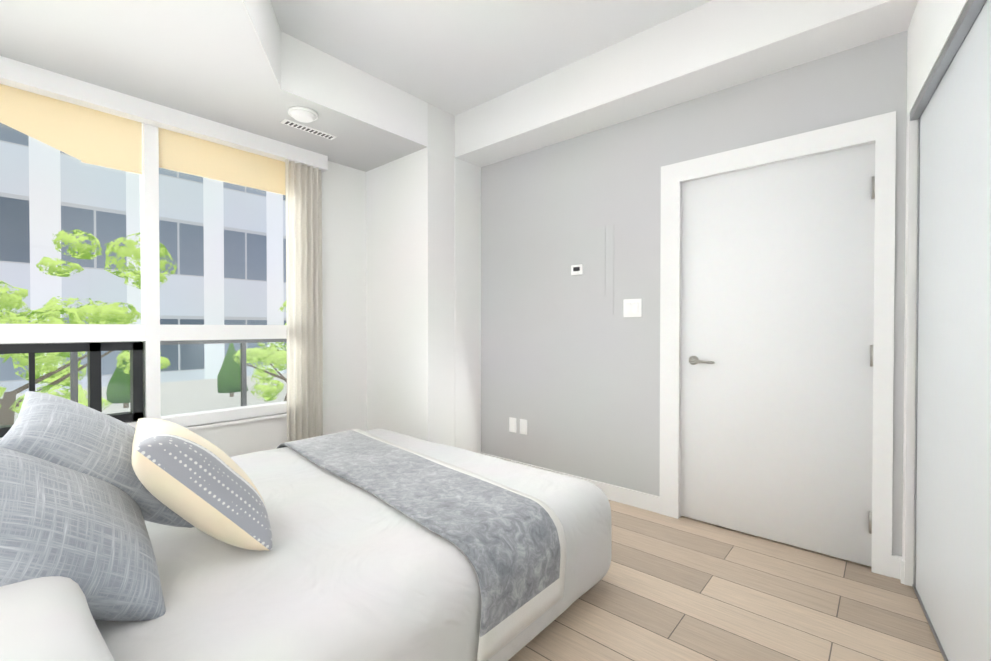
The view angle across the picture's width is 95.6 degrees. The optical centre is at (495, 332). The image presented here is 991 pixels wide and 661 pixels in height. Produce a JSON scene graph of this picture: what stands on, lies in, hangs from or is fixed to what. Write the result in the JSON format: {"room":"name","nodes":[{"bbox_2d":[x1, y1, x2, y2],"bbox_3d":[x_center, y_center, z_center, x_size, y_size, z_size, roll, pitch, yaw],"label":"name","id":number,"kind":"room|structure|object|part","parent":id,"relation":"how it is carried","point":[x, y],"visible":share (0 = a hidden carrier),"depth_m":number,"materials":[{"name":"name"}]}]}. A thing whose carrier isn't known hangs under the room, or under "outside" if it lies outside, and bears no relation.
{"room":"bedroom","nodes":[
{"label":"bedroom","id":0,"kind":"room"},
{"bbox_2d":[0,0,427,171],"bbox_3d":[-0.836,-1.502,1.919,2.872,0.320,2.490,1,1,41],"label":"ceiling","id":1,"kind":"structure","parent":0,"point":[248,66],"depth_m":2.35,"materials":[{"name":"white paint"}]},
{"bbox_2d":[0,56,327,171],"bbox_3d":[-2.013,-1.298,2.691,0.085,0.105,2.100,1,1,41],"label":"track","id":2,"kind":"object","parent":1,"relation":"attached to","point":[31,78],"visible":1,"depth_m":2.61,"materials":[{"name":"white metal"}]},
{"bbox_2d":[285,159,322,441],"bbox_3d":[-1.428,-0.090,3.358,0.044,2.335,0.275,1,1,41],"label":"curtain","id":3,"kind":"object","parent":2,"relation":"hanging from","point":[304,317],"visible":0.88,"depth_m":3.35,"materials":[{"name":"beige fabric"}]},
{"bbox_2d":[288,106,317,120],"bbox_3d":[-1.183,-1.345,2.762,0.170,0.012,0.170,1,1,41],"label":"smoke detector","id":4,"kind":"object","parent":1,"relation":"attached to","point":[303,108],"visible":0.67,"depth_m":2.70,"materials":[{"name":"white plastic"}]},
{"bbox_2d":[289,109,316,122],"bbox_3d":[-1.183,-1.328,2.762,0.156,0.022,0.156,1,1,41],"label":"dome","id":5,"kind":"object","parent":4,"relation":"attached to","point":[302,115],"visible":1,"depth_m":2.73,"materials":[{"name":"white plastic"}]},
{"bbox_2d":[281,119,336,139],"bbox_3d":[-1.237,-1.350,2.989,0.070,0.008,0.350,1,1,41],"label":"ceiling vent","id":6,"kind":"object","parent":1,"relation":"in","point":[306,128],"visible":1,"depth_m":2.97,"materials":[{"name":"white plastic"}]},
{"bbox_2d":[188,402,366,456],"bbox_3d":[-2.065,0.848,2.886,0.220,0.500,2.690,1,1,41],"label":"wall","id":7,"kind":"structure","parent":0,"point":[232,440],"depth_m":3.21,"materials":[{"name":"white paint"}]},
{"bbox_2d":[0,401,286,438],"bbox_3d":[-2.131,0.564,2.754,0.110,0.070,1.890,1,1,41],"label":"sill","id":8,"kind":"structure","parent":7,"relation":"attached to","point":[213,416],"depth_m":3.03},
{"bbox_2d":[0,123,366,437],"bbox_3d":[-1.972,-0.368,2.964,0.240,1.970,2.430,1,1,41],"label":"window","id":9,"kind":"structure","parent":7,"relation":"in","point":[344,280],"depth_m":3.06,"materials":[{"name":"clear glass"}]},
{"bbox_3d":[-2.456,0.293,2.380,0.040,0.470,0.022,1,1,41],"label":"black window sash","id":10,"kind":"part","parent":9,"relation":"part of","materials":[{"name":"black metal"}]},
{"bbox_2d":[0,84,141,170],"bbox_3d":[-2.413,-1.127,2.372,0.004,0.340,0.870,1,1,41],"label":"roller blind","id":11,"kind":"object","parent":9,"relation":"attached to","point":[80,132],"visible":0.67,"depth_m":2.48,"materials":[{"name":"beige fabric"}]},
{"bbox_2d":[81,159,141,174],"bbox_3d":[-2.215,-0.958,2.599,0.012,0.014,0.270,1,1,41],"label":"bar","id":12,"kind":"object","parent":11,"relation":"attached to","point":[109,166],"visible":0.93,"depth_m":2.59,"materials":[{"name":"beige fabric"}]},
{"bbox_3d":[-2.432,0.504,2.409,0.080,0.048,0.855,1,1,41],"label":"black bottom window sash","id":13,"kind":"part","parent":9,"relation":"part of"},
{"bbox_3d":[-2.432,0.082,2.405,0.080,0.048,0.855,1,1,41],"label":"window sash black","id":14,"kind":"part","parent":9,"relation":"part of","materials":[{"name":"black metal"}]},
{"bbox_3d":[-2.292,0.291,2.567,0.080,0.470,0.050,1,1,41],"label":"black window sash","id":15,"kind":"part","parent":9,"relation":"part of","materials":[{"name":"black metal"}]},
{"bbox_3d":[-2.167,0.289,2.711,0.080,0.470,0.048,1,1,41],"label":"black window sash","id":16,"kind":"part","parent":9,"relation":"part of","materials":[{"name":"black metal"}]},
{"bbox_2d":[0,324,286,343],"bbox_3d":[-2.128,-0.001,2.745,0.113,0.100,1.890,1,1,41],"label":"transom","id":17,"kind":"object","parent":9,"relation":"attached to","point":[37,333],"visible":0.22,"depth_m":2.61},
{"bbox_2d":[158,127,285,192],"bbox_3d":[-1.797,-1.167,3.075,0.004,0.275,0.840,1,1,41],"label":"roller blind","id":18,"kind":"object","parent":9,"relation":"attached to","point":[180,151],"visible":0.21,"depth_m":3.01,"materials":[{"name":"beige fabric"}]},
{"bbox_2d":[159,165,285,194],"bbox_3d":[-1.797,-1.028,3.076,0.012,0.012,0.840,1,1,41],"label":"bar","id":19,"kind":"object","parent":18,"relation":"attached to","point":[205,176],"visible":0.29,"depth_m":3.01,"materials":[{"name":"beige fabric"}]},
{"bbox_2d":[366,103,454,446],"bbox_3d":[-0.579,-0.364,3.965,1.020,2.900,0.910,1,1,41],"label":"wall","id":20,"kind":"structure","parent":0,"point":[410,274],"depth_m":3.44,"materials":[{"name":"white paint"}]},
{"bbox_2d":[455,158,480,452],"bbox_3d":[-0.218,-0.135,3.602,0.004,2.450,0.295,1,1,41],"label":"wall","id":21,"kind":"structure","parent":0,"point":[467,306],"depth_m":3.60,"materials":[{"name":"white paint"}]},
{"bbox_2d":[270,0,711,115],"bbox_3d":[-0.196,-1.726,1.828,4.450,0.130,3.600,1,1,41],"label":"ceiling","id":22,"kind":"structure","parent":0,"point":[454,57],"depth_m":2.52,"materials":[{"name":"white paint"}]},
{"bbox_2d":[455,0,887,156],"bbox_3d":[0.781,-1.513,2.713,2.660,0.316,0.295,1,1,41],"label":"ceiling bulkhead","id":23,"kind":"object","parent":22,"relation":"attached to","point":[707,33],"visible":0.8,"depth_m":2.47,"materials":[{"name":"white paint"}]},
{"bbox_2d":[455,0,917,166],"bbox_3d":[0.782,-1.353,2.716,2.660,0.004,0.293,1,1,41],"label":"bulkhead soffit","id":24,"kind":"structure","parent":23,"relation":"attached to","point":[888,18],"depth_m":2.35,"materials":[{"name":"white paint"}]},
{"bbox_2d":[481,31,906,556],"bbox_3d":[1.270,-0.351,2.723,3.400,2.900,0.345,1,1,41],"label":"wall","id":25,"kind":"structure","parent":0,"point":[580,395],"depth_m":2.93,"materials":[{"name":"grey paint"}]},
{"bbox_2d":[509,417,515,432],"bbox_3d":[0.134,0.716,3.493,0.070,0.114,0.008,1,1,41],"label":"electrical outlet plate","id":26,"kind":"object","parent":25,"relation":"attached to","point":[512,424],"visible":1,"depth_m":3.49,"materials":[{"name":"white plastic"}]},
{"bbox_2d":[520,419,526,434],"bbox_3d":[0.213,0.717,3.424,0.070,0.114,0.008,1,1,41],"label":"electrical outlet plate","id":27,"kind":"object","parent":25,"relation":"attached to","point":[523,426],"visible":1,"depth_m":3.42,"materials":[{"name":"white plastic"}]},
{"bbox_2d":[481,452,658,512],"bbox_3d":[0.438,1.044,3.229,1.500,0.100,0.012,1,1,41],"label":"baseboard","id":28,"kind":"structure","parent":25,"relation":"attached to","point":[638,499],"depth_m":2.88,"materials":[{"name":"white wood"}]},
{"bbox_2d":[571,264,582,274],"bbox_3d":[0.563,-0.435,3.098,0.090,0.070,0.020,1,1,41],"label":"thermostat","id":29,"kind":"object","parent":25,"relation":"attached to","point":[577,269],"visible":1,"depth_m":3.09,"materials":[{"name":"white plastic"}]},
{"bbox_2d":[563,225,613,316],"bbox_3d":[0.625,-0.409,3.055,0.390,0.590,0.004,1,1,41],"label":"access hatch","id":30,"kind":"object","parent":25,"relation":"attached to","point":[575,303],"visible":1,"depth_m":3.09,"materials":[{"name":"grey paint"}]},
{"bbox_2d":[623,299,641,316],"bbox_3d":[0.866,-0.157,2.842,0.120,0.116,0.011,1,1,41],"label":"switch plate","id":31,"kind":"object","parent":25,"relation":"attached to","point":[632,307],"visible":1,"depth_m":2.84,"materials":[{"name":"white plastic"}]},
{"bbox_2d":[680,143,874,566],"bbox_3d":[1.447,0.101,2.397,0.892,1.988,0.040,1,1,41],"label":"door","id":32,"kind":"structure","parent":25,"relation":"in","point":[777,293],"depth_m":2.33,"materials":[{"name":"white wood"}]},
{"bbox_2d":[689,356,698,364],"bbox_3d":[1.155,0.161,2.620,0.054,0.054,0.010,1,1,41],"label":"rose","id":33,"kind":"object","parent":32,"relation":"attached to","point":[693,357],"visible":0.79,"depth_m":2.62,"materials":[{"name":"silver metal"}]},
{"bbox_2d":[659,111,895,576],"bbox_3d":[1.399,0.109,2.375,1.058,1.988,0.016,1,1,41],"label":"door frame","id":34,"kind":"structure","parent":25,"relation":"in","point":[883,345],"depth_m":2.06,"materials":[{"name":"white wood"}]},
{"bbox_3d":[1.043,0.106,2.687,0.112,1.988,0.016,1,1,41],"label":"frame casing","id":35,"kind":"part","parent":34,"relation":"part of","materials":[{"name":"white wood"}]},
{"bbox_3d":[1.771,0.113,2.050,0.070,1.988,0.016,1,1,41],"label":"frame casing","id":36,"kind":"part","parent":34,"relation":"part of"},
{"bbox_2d":[892,554,903,583],"bbox_3d":[1.802,1.057,2.011,0.042,0.100,0.050,1,1,41],"label":"baseboard","id":37,"kind":"structure","parent":25,"relation":"attached to","point":[896,566],"depth_m":2.02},
{"bbox_2d":[902,114,917,585],"bbox_3d":[2.145,0.070,1.762,0.800,2.080,0.055,0,1,34],"label":"door frame","id":38,"kind":"structure","parent":25,"relation":"attached to","point":[910,336],"depth_m":1.96,"materials":[{"name":"white paint"}]},
{"bbox_2d":[508,500,943,660],"bbox_3d":[-0.196,1.139,1.859,4.450,0.060,3.600,1,1,41],"label":"floor","id":39,"kind":"structure","parent":0,"point":[668,588],"depth_m":1.82,"materials":[{"name":"brown wood"}]},
{"bbox_2d":[0,391,611,660],"bbox_3d":[-0.839,0.651,1.764,1.850,0.924,2.191,1,1,41],"label":"bed","id":40,"kind":"object","parent":39,"relation":"on","point":[149,539],"visible":1,"depth_m":1.26,"materials":[{"name":"white fabric"}]},
{"bbox_2d":[0,576,114,660],"bbox_3d":[-0.952,0.577,0.753,0.560,0.229,0.460,1,-3,41],"label":"pillow","id":41,"kind":"object","parent":40,"relation":"on","point":[43,618],"depth_m":0.79,"materials":[{"name":"fabric"}]},
{"bbox_2d":[0,447,165,620],"bbox_3d":[-1.061,0.458,1.053,0.540,0.174,0.540,25,-20,42],"label":"cushion","id":42,"kind":"object","parent":40,"relation":"on","point":[72,518],"depth_m":1.02,"materials":[{"name":"grey fabric"}]},
{"bbox_2d":[0,391,193,527],"bbox_3d":[-1.242,0.398,1.438,0.560,0.171,0.560,15,-27,49],"label":"cushion","id":43,"kind":"object","parent":40,"relation":"on","point":[67,435],"depth_m":1.29,"materials":[{"name":"grey fabric"}]},
{"bbox_2d":[907,0,967,116],"bbox_3d":[1.218,-1.356,0.381,0.800,0.840,3.355,0,1,34],"label":"wall","id":44,"kind":"structure","parent":0,"point":[931,26],"depth_m":1.69,"materials":[{"name":"white paint"}]},
{"bbox_2d":[910,0,990,660],"bbox_3d":[1.153,0.089,0.921,0.097,2.059,2.450,0,1,34],"label":"sliding closet door","id":45,"kind":"structure","parent":44,"relation":"in","point":[951,114],"depth_m":1.45,"materials":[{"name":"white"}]},
{"bbox_3d":[1.763,0.886,2.093,0.016,0.090,0.018,1,1,41],"label":"door hinge","id":46,"kind":"object","parent":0,"visible":0},
{"bbox_2d":[869,511,871,533],"bbox_3d":[1.754,0.886,2.098,0.015,0.100,0.016,1,1,41],"label":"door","id":47,"kind":"structure","parent":46,"relation":"attached to","point":[870,522],"depth_m":2.09,"materials":[{"name":"silver metal"}]},
{"bbox_3d":[1.763,0.106,2.085,0.016,0.090,0.018,1,1,41],"label":"door hinge","id":48,"kind":"object","parent":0,"visible":0},
{"bbox_2d":[870,345,872,365],"bbox_3d":[1.754,0.106,2.089,0.015,0.100,0.016,1,1,41],"label":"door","id":49,"kind":"structure","parent":48,"relation":"attached to","point":[871,355],"depth_m":2.09,"materials":[{"name":"silver metal"}]},
{"bbox_3d":[1.763,-0.674,2.077,0.016,0.090,0.018,1,1,41],"label":"door hinge","id":50,"kind":"object","parent":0,"visible":0},
{"bbox_2d":[872,176,874,198],"bbox_3d":[1.754,-0.674,2.081,0.015,0.100,0.016,1,1,41],"label":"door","id":51,"kind":"structure","parent":50,"relation":"attached to","point":[873,187],"depth_m":2.08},
{"bbox_3d":[1.136,0.161,2.598,0.019,0.019,0.052,1,1,41],"label":"door handle","id":52,"kind":"object","parent":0,"visible":0},
{"bbox_2d":[689,360,711,363],"bbox_3d":[1.162,0.163,2.546,0.123,0.017,0.017,3,3,41],"label":"lever","id":53,"kind":"object","parent":52,"relation":"attached to","point":[701,361],"visible":0.98,"depth_m":2.54,"materials":[{"name":"silver metal"}]},
{"label":"outside","id":54,"kind":"structure","parent":0,"visible":0},
{"bbox_2d":[0,123,286,392],"bbox_3d":[-17.180,-15.491,11.085,4.000,57.000,85.000,1,1,41],"label":"building","id":55,"kind":"structure","parent":54,"point":[99,225],"depth_m":15.03,"materials":[{"name":"white concrete"}]},
{"bbox_2d":[1,373,286,422],"bbox_3d":[-12.361,1.903,7.058,16.800,0.300,85.000,1,1,41],"label":"podium","id":56,"kind":"object","parent":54,"point":[167,388],"depth_m":11.82,"materials":[{"name":"grey concrete"}]},
{"bbox_2d":[0,229,176,425],"bbox_3d":[-7.003,0.102,6.330,2.986,3.360,3.987,1,1,41],"label":"tree","id":57,"kind":"object","parent":56,"relation":"on","point":[50,316],"depth_m":6.79,"materials":[{"name":"green plant"}]},
{"bbox_2d":[106,350,129,407],"bbox_3d":[-8.480,1.018,10.287,0.652,1.400,0.631,1,1,41],"label":"cedar tree","id":58,"kind":"object","parent":56,"relation":"on","point":[117,391],"depth_m":10.06,"materials":[{"name":"green plant"}]},
{"bbox_2d":[217,343,247,396],"bbox_3d":[-7.013,0.976,11.946,0.683,1.450,0.694,1,1,41],"label":"cedar tree","id":59,"kind":"object","parent":56,"relation":"on","point":[232,388],"depth_m":11.71,"materials":[{"name":"green plant"}]},
{"bbox_2d":[232,301,286,401],"bbox_3d":[-4.665,0.438,10.960,2.408,2.610,2.848,1,1,41],"label":"tree","id":60,"kind":"object","parent":56,"relation":"on","point":[270,389],"depth_m":10.13,"materials":[{"name":"green plant"}]},
{"bbox_3d":[-2.048,1.146,4.010,1.230,0.120,10.000,1,1,41],"label":"balcony","id":61,"kind":"object","parent":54,"visible":0},
{"bbox_2d":[0,339,286,425],"bbox_3d":[-2.436,0.572,4.343,0.060,1.020,10.000,1,1,41],"label":"rail","id":62,"kind":"object","parent":61,"relation":"on","point":[74,376],"depth_m":3.99,"materials":[{"name":"clear glass"}]},
{"bbox_3d":[-3.226,0.592,3.440,0.040,1.000,0.040,1,1,41],"label":"post","id":63,"kind":"part","parent":62,"relation":"part of","materials":[{"name":"grey metal"}]},
{"bbox_3d":[-2.436,0.582,4.343,0.040,1.000,0.040,1,1,41],"label":"post","id":64,"kind":"part","parent":62,"relation":"part of","materials":[{"name":"grey metal"}]}
]}

